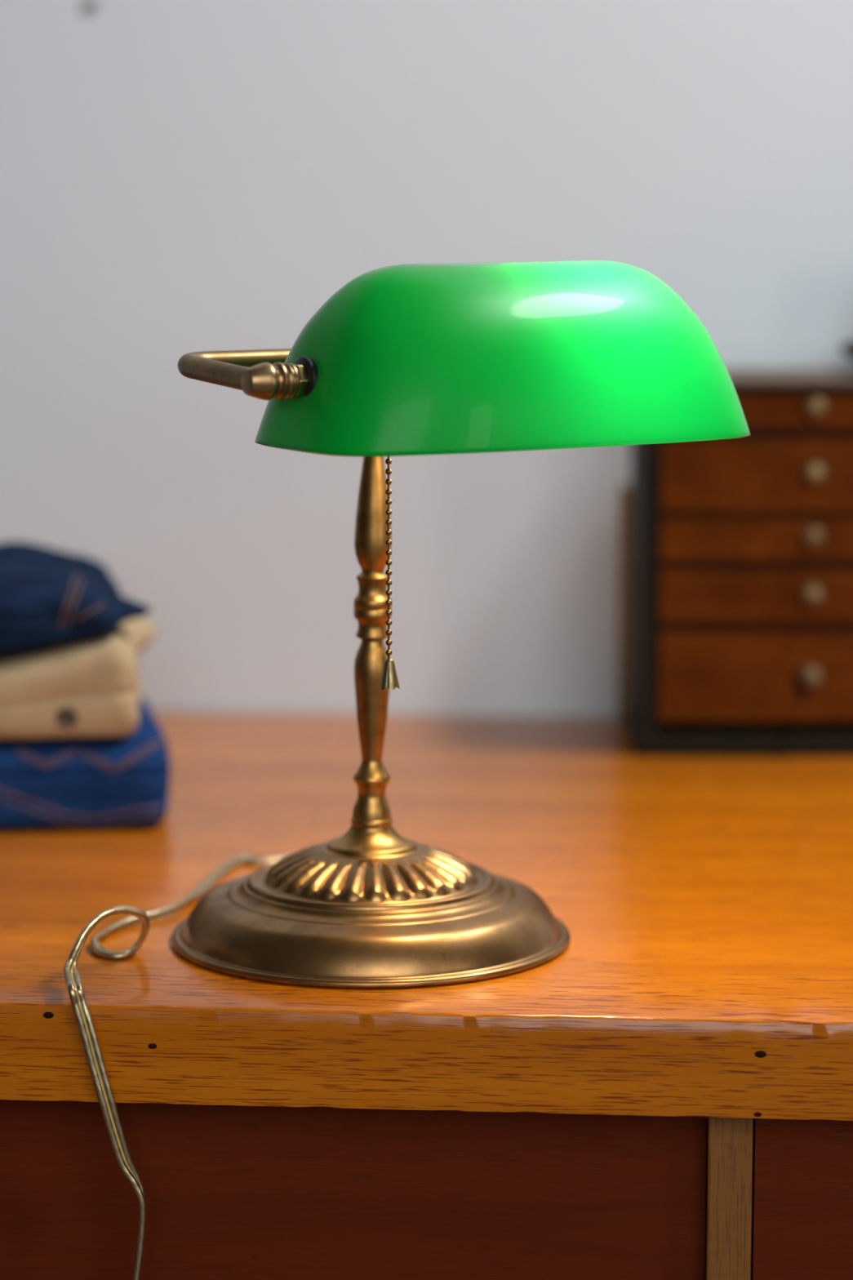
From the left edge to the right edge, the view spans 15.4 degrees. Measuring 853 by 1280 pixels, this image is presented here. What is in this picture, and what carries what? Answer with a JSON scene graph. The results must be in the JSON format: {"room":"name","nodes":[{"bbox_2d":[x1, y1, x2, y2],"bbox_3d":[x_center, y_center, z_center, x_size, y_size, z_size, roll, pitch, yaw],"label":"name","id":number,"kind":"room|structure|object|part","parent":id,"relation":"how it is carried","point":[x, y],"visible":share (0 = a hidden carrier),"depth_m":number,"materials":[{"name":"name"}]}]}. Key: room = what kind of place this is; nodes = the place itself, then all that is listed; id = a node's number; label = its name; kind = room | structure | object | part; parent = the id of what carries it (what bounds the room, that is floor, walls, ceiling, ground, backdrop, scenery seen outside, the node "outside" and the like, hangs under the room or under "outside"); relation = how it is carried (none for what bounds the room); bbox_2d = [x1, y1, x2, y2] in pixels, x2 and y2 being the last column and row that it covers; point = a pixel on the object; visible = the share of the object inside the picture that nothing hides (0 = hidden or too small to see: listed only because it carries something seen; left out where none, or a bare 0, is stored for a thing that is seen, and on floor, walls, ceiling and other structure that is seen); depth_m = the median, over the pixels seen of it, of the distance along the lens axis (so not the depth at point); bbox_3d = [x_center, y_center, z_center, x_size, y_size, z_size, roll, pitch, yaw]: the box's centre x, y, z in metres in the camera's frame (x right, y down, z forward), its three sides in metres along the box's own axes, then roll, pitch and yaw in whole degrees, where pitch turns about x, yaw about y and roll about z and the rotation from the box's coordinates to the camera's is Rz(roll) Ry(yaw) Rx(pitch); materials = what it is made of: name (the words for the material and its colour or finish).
{"room":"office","nodes":[
{"label":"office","id":0,"kind":"room"},
{"bbox_2d":[0,0,852,717],"bbox_3d":[0.034,-0.620,2.273,4.800,2.850,0.100,1,8,5],"label":"wall","id":1,"kind":"structure","parent":0,"point":[178,178],"depth_m":2.28,"materials":[{"name":"white paint"}]},
{"bbox_3d":[-0.105,1.053,0.860,4.800,0.050,3.394,1,8,5],"label":"floor","id":2,"kind":"structure","parent":0,"visible":0},
{"bbox_2d":[0,711,852,1279],"bbox_3d":[0.094,0.488,1.954,1.300,0.750,0.833,1,8,5],"label":"desk","id":3,"kind":"object","parent":2,"relation":"on","point":[668,1095],"visible":0.86,"depth_m":1.55,"materials":[{"name":"brown wood"}]},
{"bbox_2d":[0,693,172,830],"bbox_3d":[-0.317,0.075,1.986,0.310,0.056,0.205,-1,8,-7],"label":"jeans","id":4,"kind":"object","parent":3,"relation":"on","point":[123,781],"visible":0.77,"depth_m":1.90,"materials":[{"name":"blue fabric"}]},
{"bbox_2d":[0,615,159,739],"bbox_3d":[-0.317,0.018,1.976,0.303,0.063,0.194,-1,8,-7],"label":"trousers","id":5,"kind":"object","parent":4,"relation":"on","point":[83,688],"visible":0.73,"depth_m":1.90,"materials":[{"name":"beige fabric"}]},
{"bbox_2d":[0,540,151,657],"bbox_3d":[-0.326,-0.024,1.968,0.309,0.057,0.188,-1,8,-7],"label":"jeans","id":6,"kind":"object","parent":5,"relation":"on","point":[48,597],"visible":1,"depth_m":1.90,"materials":[{"name":"fabric"}]},
{"bbox_3d":[-0.209,0.399,1.591,0.694,0.371,0.020,1,8,5],"label":"panel","id":7,"kind":"part","parent":3,"relation":"part of","materials":[{"name":"red wood"}]},
{"bbox_2d":[63,260,751,1279],"bbox_3d":[-0.007,0.068,1.644,0.336,0.531,0.354,0,8,0],"label":"desk lamp","id":8,"kind":"object","parent":3,"relation":"on","point":[431,358],"visible":1,"depth_m":1.52,"materials":[{"name":"green glass"}]},
{"bbox_3d":[-0.090,0.225,1.670,0.146,0.213,0.360,3,9,18],"label":"power cord","id":9,"kind":"part","parent":8,"relation":"part of","materials":[{"name":"metal"}]},
{"bbox_3d":[-0.080,-0.133,1.544,0.070,0.015,0.148,4,9,23],"label":"yoke arm","id":10,"kind":"part","parent":8,"relation":"part of","materials":[{"name":"gold metal"}]},
{"bbox_3d":[-0.073,-0.121,1.472,0.024,0.018,0.018,-5,10,-31],"label":"pivot knob","id":11,"kind":"part","parent":8,"relation":"part of","materials":[{"name":"gold metal"}]},
{"bbox_2d":[293,355,318,395],"bbox_3d":[-0.057,-0.122,1.481,0.005,0.023,0.023,-5,10,-31],"label":"washer","id":12,"kind":"object","parent":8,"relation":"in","point":[305,367],"depth_m":1.47,"materials":[{"name":"black rubber"}]},
{"bbox_3d":[-0.028,-0.013,1.613,0.056,0.254,0.056,0,8,0],"label":"stem","id":13,"kind":"part","parent":8,"relation":"part of","materials":[{"name":"gold metal"}]},
{"bbox_3d":[-0.018,-0.054,1.515,0.003,0.130,0.003,0,8,0],"label":"pull chain","id":14,"kind":"part","parent":8,"relation":"part of","materials":[{"name":"gold metal"}]},
{"bbox_3d":[0.039,-0.141,1.537,0.244,0.086,0.136,-5,10,-31],"label":"lamp shade","id":15,"kind":"part","parent":8,"relation":"part of","materials":[{"name":"green glass"}]},
{"bbox_2d":[617,484,631,719],"bbox_3d":[0.189,-0.026,2.287,0.100,0.171,0.008,1,8,5],"label":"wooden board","id":16,"kind":"object","parent":3,"relation":"on","point":[624,490],"visible":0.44,"depth_m":2.29,"materials":[{"name":"brown wood"}]},
{"bbox_3d":[0.148,0.567,1.584,0.021,0.701,0.044,1,8,5],"label":"post","id":17,"kind":"part","parent":3,"relation":"part of","materials":[{"name":"brown wood"}]},
{"bbox_3d":[0.126,0.293,2.314,1.200,0.371,0.020,1,8,5],"label":"panel","id":18,"kind":"part","parent":3,"relation":"part of","materials":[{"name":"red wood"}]},
{"bbox_2d":[624,368,852,756],"bbox_3d":[0.261,-0.056,2.192,0.237,0.257,0.145,0,8,0],"label":"chest","id":19,"kind":"object","parent":3,"relation":"on","point":[741,628],"visible":0.88,"depth_m":2.14,"materials":[{"name":"brown wood"}]},
{"bbox_3d":[0.261,0.017,2.205,0.205,0.061,0.116,0,8,0],"label":"drawer","id":20,"kind":"part","parent":19,"relation":"part of","materials":[{"name":"brown wood"}]},
{"bbox_3d":[0.261,-0.017,2.203,0.206,0.007,0.114,0,8,0],"label":"rail","id":21,"kind":"part","parent":19,"relation":"part of","materials":[{"name":"brown wood"}]},
{"bbox_3d":[0.261,-0.059,2.197,0.206,0.007,0.114,0,8,0],"label":"rail","id":22,"kind":"part","parent":19,"relation":"part of","materials":[{"name":"brown wood"}]},
{"bbox_3d":[0.261,-0.038,2.197,0.205,0.035,0.116,0,8,0],"label":"drawer","id":23,"kind":"part","parent":19,"relation":"part of","materials":[{"name":"brown wood"}]},
{"bbox_3d":[0.261,-0.093,2.192,0.206,0.004,0.114,0,8,0],"label":"rail","id":24,"kind":"part","parent":19,"relation":"part of","materials":[{"name":"brown wood"}]},
{"bbox_3d":[0.261,-0.076,2.192,0.205,0.027,0.116,0,8,0],"label":"drawer","id":25,"kind":"part","parent":19,"relation":"part of","materials":[{"name":"brown wood"}]},
{"bbox_3d":[0.261,-0.119,2.186,0.205,0.049,0.116,0,8,0],"label":"drawer","id":26,"kind":"part","parent":19,"relation":"part of","materials":[{"name":"brown wood"}]},
{"bbox_3d":[0.261,-0.176,2.180,0.206,0.004,0.114,0,8,0],"label":"rail","id":27,"kind":"part","parent":19,"relation":"part of","materials":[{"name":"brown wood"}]},
{"bbox_3d":[0.261,-0.162,2.179,0.205,0.022,0.116,0,8,0],"label":"drawer","id":28,"kind":"part","parent":19,"relation":"part of","materials":[{"name":"brown wood"}]},
{"bbox_3d":[0.261,-0.148,2.184,0.206,0.007,0.114,0,8,0],"label":"rail","id":29,"kind":"part","parent":19,"relation":"part of","materials":[{"name":"brown wood"}]},
{"bbox_3d":[0.257,0.033,2.149,0.014,0.021,0.001,0,8,0],"label":"keyhole plate","id":30,"kind":"part","parent":19,"relation":"part of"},
{"bbox_3d":[0.261,0.025,2.139,0.015,0.015,0.017,0,8,0],"label":"knob","id":31,"kind":"part","parent":19,"relation":"part of","materials":[{"name":"gold metal"}]},
{"bbox_3d":[0.261,-0.030,2.131,0.015,0.015,0.017,0,8,0],"label":"knob","id":32,"kind":"part","parent":19,"relation":"part of","materials":[{"name":"gold metal"}]},
{"bbox_3d":[0.261,-0.069,2.126,0.015,0.015,0.017,0,8,0],"label":"knob","id":33,"kind":"part","parent":19,"relation":"part of","materials":[{"name":"gold metal"}]},
{"bbox_3d":[0.261,-0.112,2.119,0.015,0.015,0.017,0,8,0],"label":"knob","id":34,"kind":"part","parent":19,"relation":"part of","materials":[{"name":"gold metal"}]},
{"bbox_3d":[0.261,-0.155,2.113,0.015,0.015,0.017,0,8,0],"label":"knob","id":35,"kind":"part","parent":19,"relation":"part of","materials":[{"name":"gold metal"}]},
{"bbox_2d":[840,340,852,358],"bbox_3d":[0.372,-0.222,2.178,0.171,0.076,0.137,1,8,5],"label":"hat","id":36,"kind":"object","parent":19,"relation":"on","point":[846,348],"visible":1,"depth_m":2.17,"materials":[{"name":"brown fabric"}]},
{"bbox_3d":[0.420,0.407,1.535,0.523,0.371,0.028,1,8,5],"label":"panel","id":37,"kind":"part","parent":3,"relation":"part of","materials":[{"name":"red wood"}]}
]}

